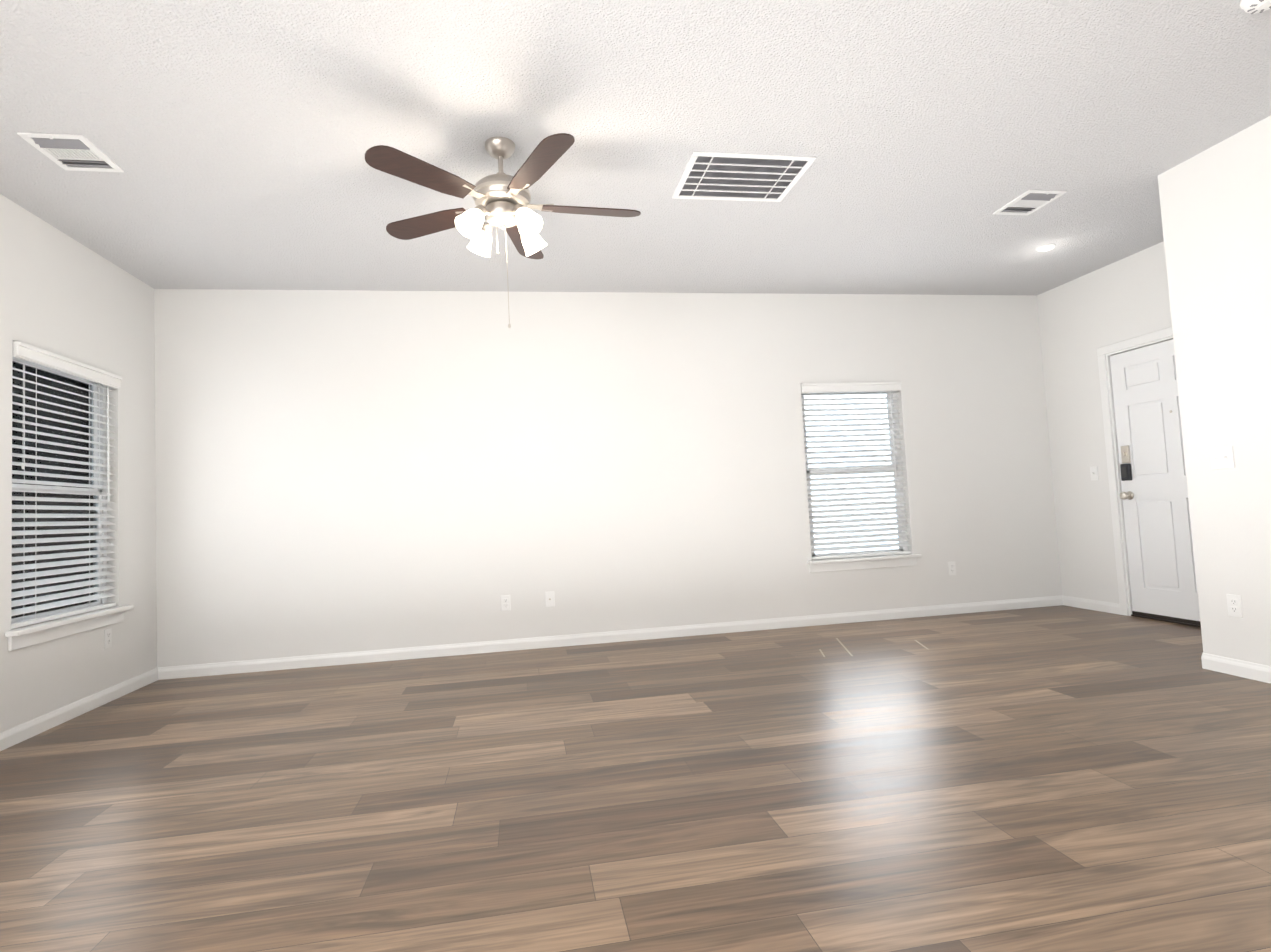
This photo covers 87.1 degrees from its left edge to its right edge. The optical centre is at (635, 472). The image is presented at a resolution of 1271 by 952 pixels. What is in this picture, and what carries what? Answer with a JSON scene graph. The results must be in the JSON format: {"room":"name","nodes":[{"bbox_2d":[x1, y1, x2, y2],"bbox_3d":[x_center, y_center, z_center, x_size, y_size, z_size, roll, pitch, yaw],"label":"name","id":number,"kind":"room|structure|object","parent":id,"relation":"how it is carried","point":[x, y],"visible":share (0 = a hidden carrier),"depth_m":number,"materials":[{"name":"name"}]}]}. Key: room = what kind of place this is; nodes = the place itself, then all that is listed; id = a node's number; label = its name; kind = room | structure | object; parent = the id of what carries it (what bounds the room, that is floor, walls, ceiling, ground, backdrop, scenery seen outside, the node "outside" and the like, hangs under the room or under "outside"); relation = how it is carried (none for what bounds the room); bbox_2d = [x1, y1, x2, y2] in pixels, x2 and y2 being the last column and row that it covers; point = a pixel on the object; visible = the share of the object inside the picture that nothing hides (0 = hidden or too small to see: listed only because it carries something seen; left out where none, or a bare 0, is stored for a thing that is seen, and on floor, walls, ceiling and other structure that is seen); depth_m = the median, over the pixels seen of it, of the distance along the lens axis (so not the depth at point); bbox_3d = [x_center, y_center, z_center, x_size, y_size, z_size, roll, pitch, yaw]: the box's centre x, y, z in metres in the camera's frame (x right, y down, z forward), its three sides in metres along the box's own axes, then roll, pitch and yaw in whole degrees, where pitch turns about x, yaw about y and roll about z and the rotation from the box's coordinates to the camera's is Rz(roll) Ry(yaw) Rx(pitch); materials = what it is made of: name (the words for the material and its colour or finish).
{"room":"empty living room","nodes":[
{"label":"empty living room","id":0,"kind":"room"},
{"bbox_2d":[0,194,156,732],"bbox_3d":[-2.787,-0.183,0.872,0.150,2.740,7.710,-2,-3,-10],"label":"wall","id":1,"kind":"structure","parent":0,"point":[63,294],"depth_m":3.97,"materials":[{"name":"paint"}]},
{"bbox_2d":[5,341,133,650],"bbox_3d":[-3.234,0.135,3.789,0.187,1.560,0.990,-2,-3,-10],"label":"window","id":2,"kind":"structure","parent":1,"relation":"in","point":[61,466],"depth_m":3.77,"materials":[{"name":"white plastic"}]},
{"bbox_2d":[0,667,159,750],"bbox_3d":[-2.654,1.144,0.884,0.014,0.082,7.560,-2,-3,-10],"label":"baseboard","id":3,"kind":"structure","parent":1,"relation":"attached to","point":[68,712],"depth_m":3.72,"materials":[{"name":"white wood"}]},
{"bbox_2d":[104,628,111,648],"bbox_3d":[-3.213,1.013,4.071,0.008,0.114,0.070,-2,-3,-10],"label":"electrical outlet","id":4,"kind":"object","parent":1,"relation":"attached to","point":[107,638],"visible":1,"depth_m":4.07,"materials":[{"name":"white plastic"}]},
{"bbox_2d":[154,289,1061,667],"bbox_3d":[0.134,-0.070,5.357,7.420,2.740,0.150,-2,-3,-10],"label":"wall","id":5,"kind":"structure","parent":0,"point":[346,471],"depth_m":5.15,"materials":[{"name":"paint"}]},
{"bbox_2d":[501,595,510,610],"bbox_3d":[-0.975,0.983,5.019,0.070,0.114,0.008,-2,-3,-10],"label":"electrical outlet","id":6,"kind":"object","parent":5,"relation":"attached to","point":[505,603],"visible":1,"depth_m":5.02,"materials":[{"name":"white plastic"}]},
{"bbox_2d":[545,591,554,606],"bbox_3d":[-0.650,0.965,5.072,0.070,0.114,0.014,-2,-3,-10],"label":"electrical outlet","id":7,"kind":"object","parent":5,"relation":"attached to","point":[549,599],"visible":1,"depth_m":5.07,"materials":[{"name":"white plastic"}]},
{"bbox_2d":[160,595,1063,679],"bbox_3d":[0.228,1.249,5.203,7.090,0.082,0.014,-2,-3,-10],"label":"baseboard","id":8,"kind":"structure","parent":5,"relation":"attached to","point":[185,671],"depth_m":5.09,"materials":[{"name":"white wood"}]},
{"bbox_2d":[801,381,921,572],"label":"window","id":9,"kind":"structure","parent":5,"relation":"in","point":[901,556],"depth_m":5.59,"materials":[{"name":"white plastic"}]},
{"bbox_2d":[948,562,955,575],"bbox_3d":[2.677,0.815,5.652,0.070,0.114,0.008,-2,-3,-10],"label":"electrical outlet","id":10,"kind":"object","parent":5,"relation":"attached to","point":[951,568],"visible":1,"depth_m":5.65,"materials":[{"name":"white plastic"}]},
{"bbox_2d":[0,605,1270,951],"bbox_3d":[0.849,1.098,1.484,7.420,0.100,7.860,-2,-3,-10],"label":"floor","id":11,"kind":"structure","parent":0,"point":[1056,779],"depth_m":2.31,"materials":[{"name":"brown wood"}]},
{"bbox_2d":[819,638,927,656],"bbox_3d":[1.568,1.190,4.604,0.800,0.001,0.574,-2,-3,-10],"label":"tape","id":12,"kind":"object","parent":11,"relation":"on","point":[852,655],"visible":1,"depth_m":4.49,"materials":[{"name":"beige"}]},
{"bbox_2d":[0,0,1270,294],"bbox_3d":[0.710,-1.744,1.646,7.420,0.120,7.860,-2,-3,-10],"label":"ceiling","id":13,"kind":"structure","parent":0,"point":[234,140],"depth_m":3.05,"materials":[{"name":"white paint"}]},
{"bbox_2d":[17,132,123,171],"bbox_3d":[-2.543,-1.439,3.024,0.250,0.025,0.310,-2,-3,-10],"label":"ceiling vent","id":14,"kind":"object","parent":13,"relation":"in","point":[75,152],"visible":1,"depth_m":3.01,"materials":[{"name":"white metal"}]},
{"bbox_2d":[365,133,640,327],"bbox_3d":[-0.573,-1.096,3.127,1.239,0.879,1.268,-2,-3,-10],"label":"ceiling fan","id":15,"kind":"object","parent":13,"relation":"hanging from","point":[501,199],"visible":1,"depth_m":3.02,"materials":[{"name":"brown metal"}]},
{"bbox_2d":[672,151,815,201],"bbox_3d":[0.559,-1.563,3.560,0.640,0.009,0.480,-2,-3,-10],"label":"ceiling vent","id":16,"kind":"object","parent":13,"relation":"in","point":[736,176],"visible":1,"depth_m":3.53,"materials":[{"name":"white metal"}]},
{"bbox_2d":[992,190,1066,214],"bbox_3d":[2.374,-1.622,4.035,0.250,0.025,0.310,-2,-3,-10],"label":"ceiling vent","id":17,"kind":"object","parent":13,"relation":"in","point":[1028,202],"visible":1,"depth_m":4.02,"materials":[{"name":"white metal"}]},
{"bbox_2d":[1036,244,1055,251],"bbox_3d":[2.944,-1.605,4.792,0.120,0.019,0.120,-2,-3,-10],"label":"recessed light","id":18,"kind":"object","parent":13,"relation":"in","point":[1046,247],"visible":0.96,"depth_m":4.77,"materials":[{"name":"white plastic"}]},
{"bbox_2d":[1240,0,1270,13],"bbox_3d":[2.258,-1.695,2.394,0.136,0.044,0.136,-2,-3,-10],"label":"smoke detector","id":19,"kind":"object","parent":13,"relation":"attached to","point":[1253,6],"visible":1,"depth_m":2.41,"materials":[{"name":"white plastic"}]},
{"bbox_2d":[1037,241,1171,603],"bbox_3d":[4.372,-0.463,2.109,0.150,2.740,7.710,-2,-3,-10],"label":"wall","id":20,"kind":"structure","parent":0,"point":[1082,319],"depth_m":5.50,"materials":[{"name":"paint"}]},
{"bbox_2d":[1064,596,1120,614],"bbox_3d":[3.761,1.094,5.512,0.014,0.082,0.550,-2,-3,-10],"label":"baseboard","id":21,"kind":"structure","parent":20,"relation":"attached to","point":[1102,606],"depth_m":5.49,"materials":[{"name":"white wood"}]},
{"bbox_2d":[1090,466,1098,479],"bbox_3d":[3.728,0.009,5.440,0.020,0.114,0.070,-2,-3,-10],"label":"light switch","id":22,"kind":"object","parent":20,"relation":"attached to","point":[1094,472],"visible":1,"depth_m":5.44,"materials":[{"name":"white plastic"}]},
{"bbox_2d":[1097,327,1172,615],"bbox_3d":[3.920,0.025,4.780,0.167,2.115,1.080,-2,-3,-10],"label":"door frame","id":23,"kind":"structure","parent":20,"relation":"attached to","point":[1104,353],"depth_m":5.24,"materials":[{"name":"white wood"}]},
{"bbox_2d":[1110,339,1200,624],"bbox_3d":[3.856,0.063,4.767,0.117,2.020,0.914,-2,-3,-10],"label":"front door","id":24,"kind":"structure","parent":20,"relation":"in","point":[1159,540],"depth_m":4.94,"materials":[{"name":"white wood"}]},
{"bbox_2d":[1131,614,1200,626],"bbox_3d":[3.966,1.074,4.720,0.119,0.011,0.940,-2,-3,-10],"label":"front door threshold sill","id":25,"kind":"structure","parent":20,"relation":"attached to","point":[1167,621],"depth_m":4.87,"materials":[{"name":"brown metal"}]},
{"bbox_2d":[1158,115,1270,665],"bbox_3d":[3.579,-0.354,3.339,1.000,2.740,0.890,-2,-3,-10],"label":"wall","id":26,"kind":"structure","parent":0,"point":[1215,202],"depth_m":3.45,"materials":[{"name":"paint"}]},
{"bbox_2d":[1201,655,1203,668],"bbox_3d":[3.562,1.000,3.707,1.014,0.082,0.014,-2,-3,-10],"label":"baseboard","id":27,"kind":"structure","parent":26,"relation":"attached to","point":[1202,657],"depth_m":3.61,"materials":[{"name":"white wood"}]},
{"bbox_2d":[1210,446,1234,468],"bbox_3d":[3.048,-0.074,3.479,0.020,0.114,0.116,-2,-3,-10],"label":"light switch","id":28,"kind":"object","parent":26,"relation":"attached to","point":[1221,457],"visible":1,"depth_m":3.48,"materials":[{"name":"white plastic"}]},
{"bbox_2d":[1226,594,1242,617],"bbox_3d":[3.090,0.689,3.447,0.008,0.114,0.070,-2,-3,-10],"label":"outlet","id":29,"kind":"object","parent":26,"relation":"attached to","point":[1234,603],"visible":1,"depth_m":3.44,"materials":[{"name":"white plastic"}]},
{"bbox_2d":[1202,653,1270,683],"bbox_3d":[3.147,0.990,3.165,0.014,0.082,0.894,-2,-3,-10],"label":"baseboard","id":30,"kind":"structure","parent":26,"relation":"attached to","point":[1254,671],"depth_m":3.43,"materials":[{"name":"white wood"}]}
]}

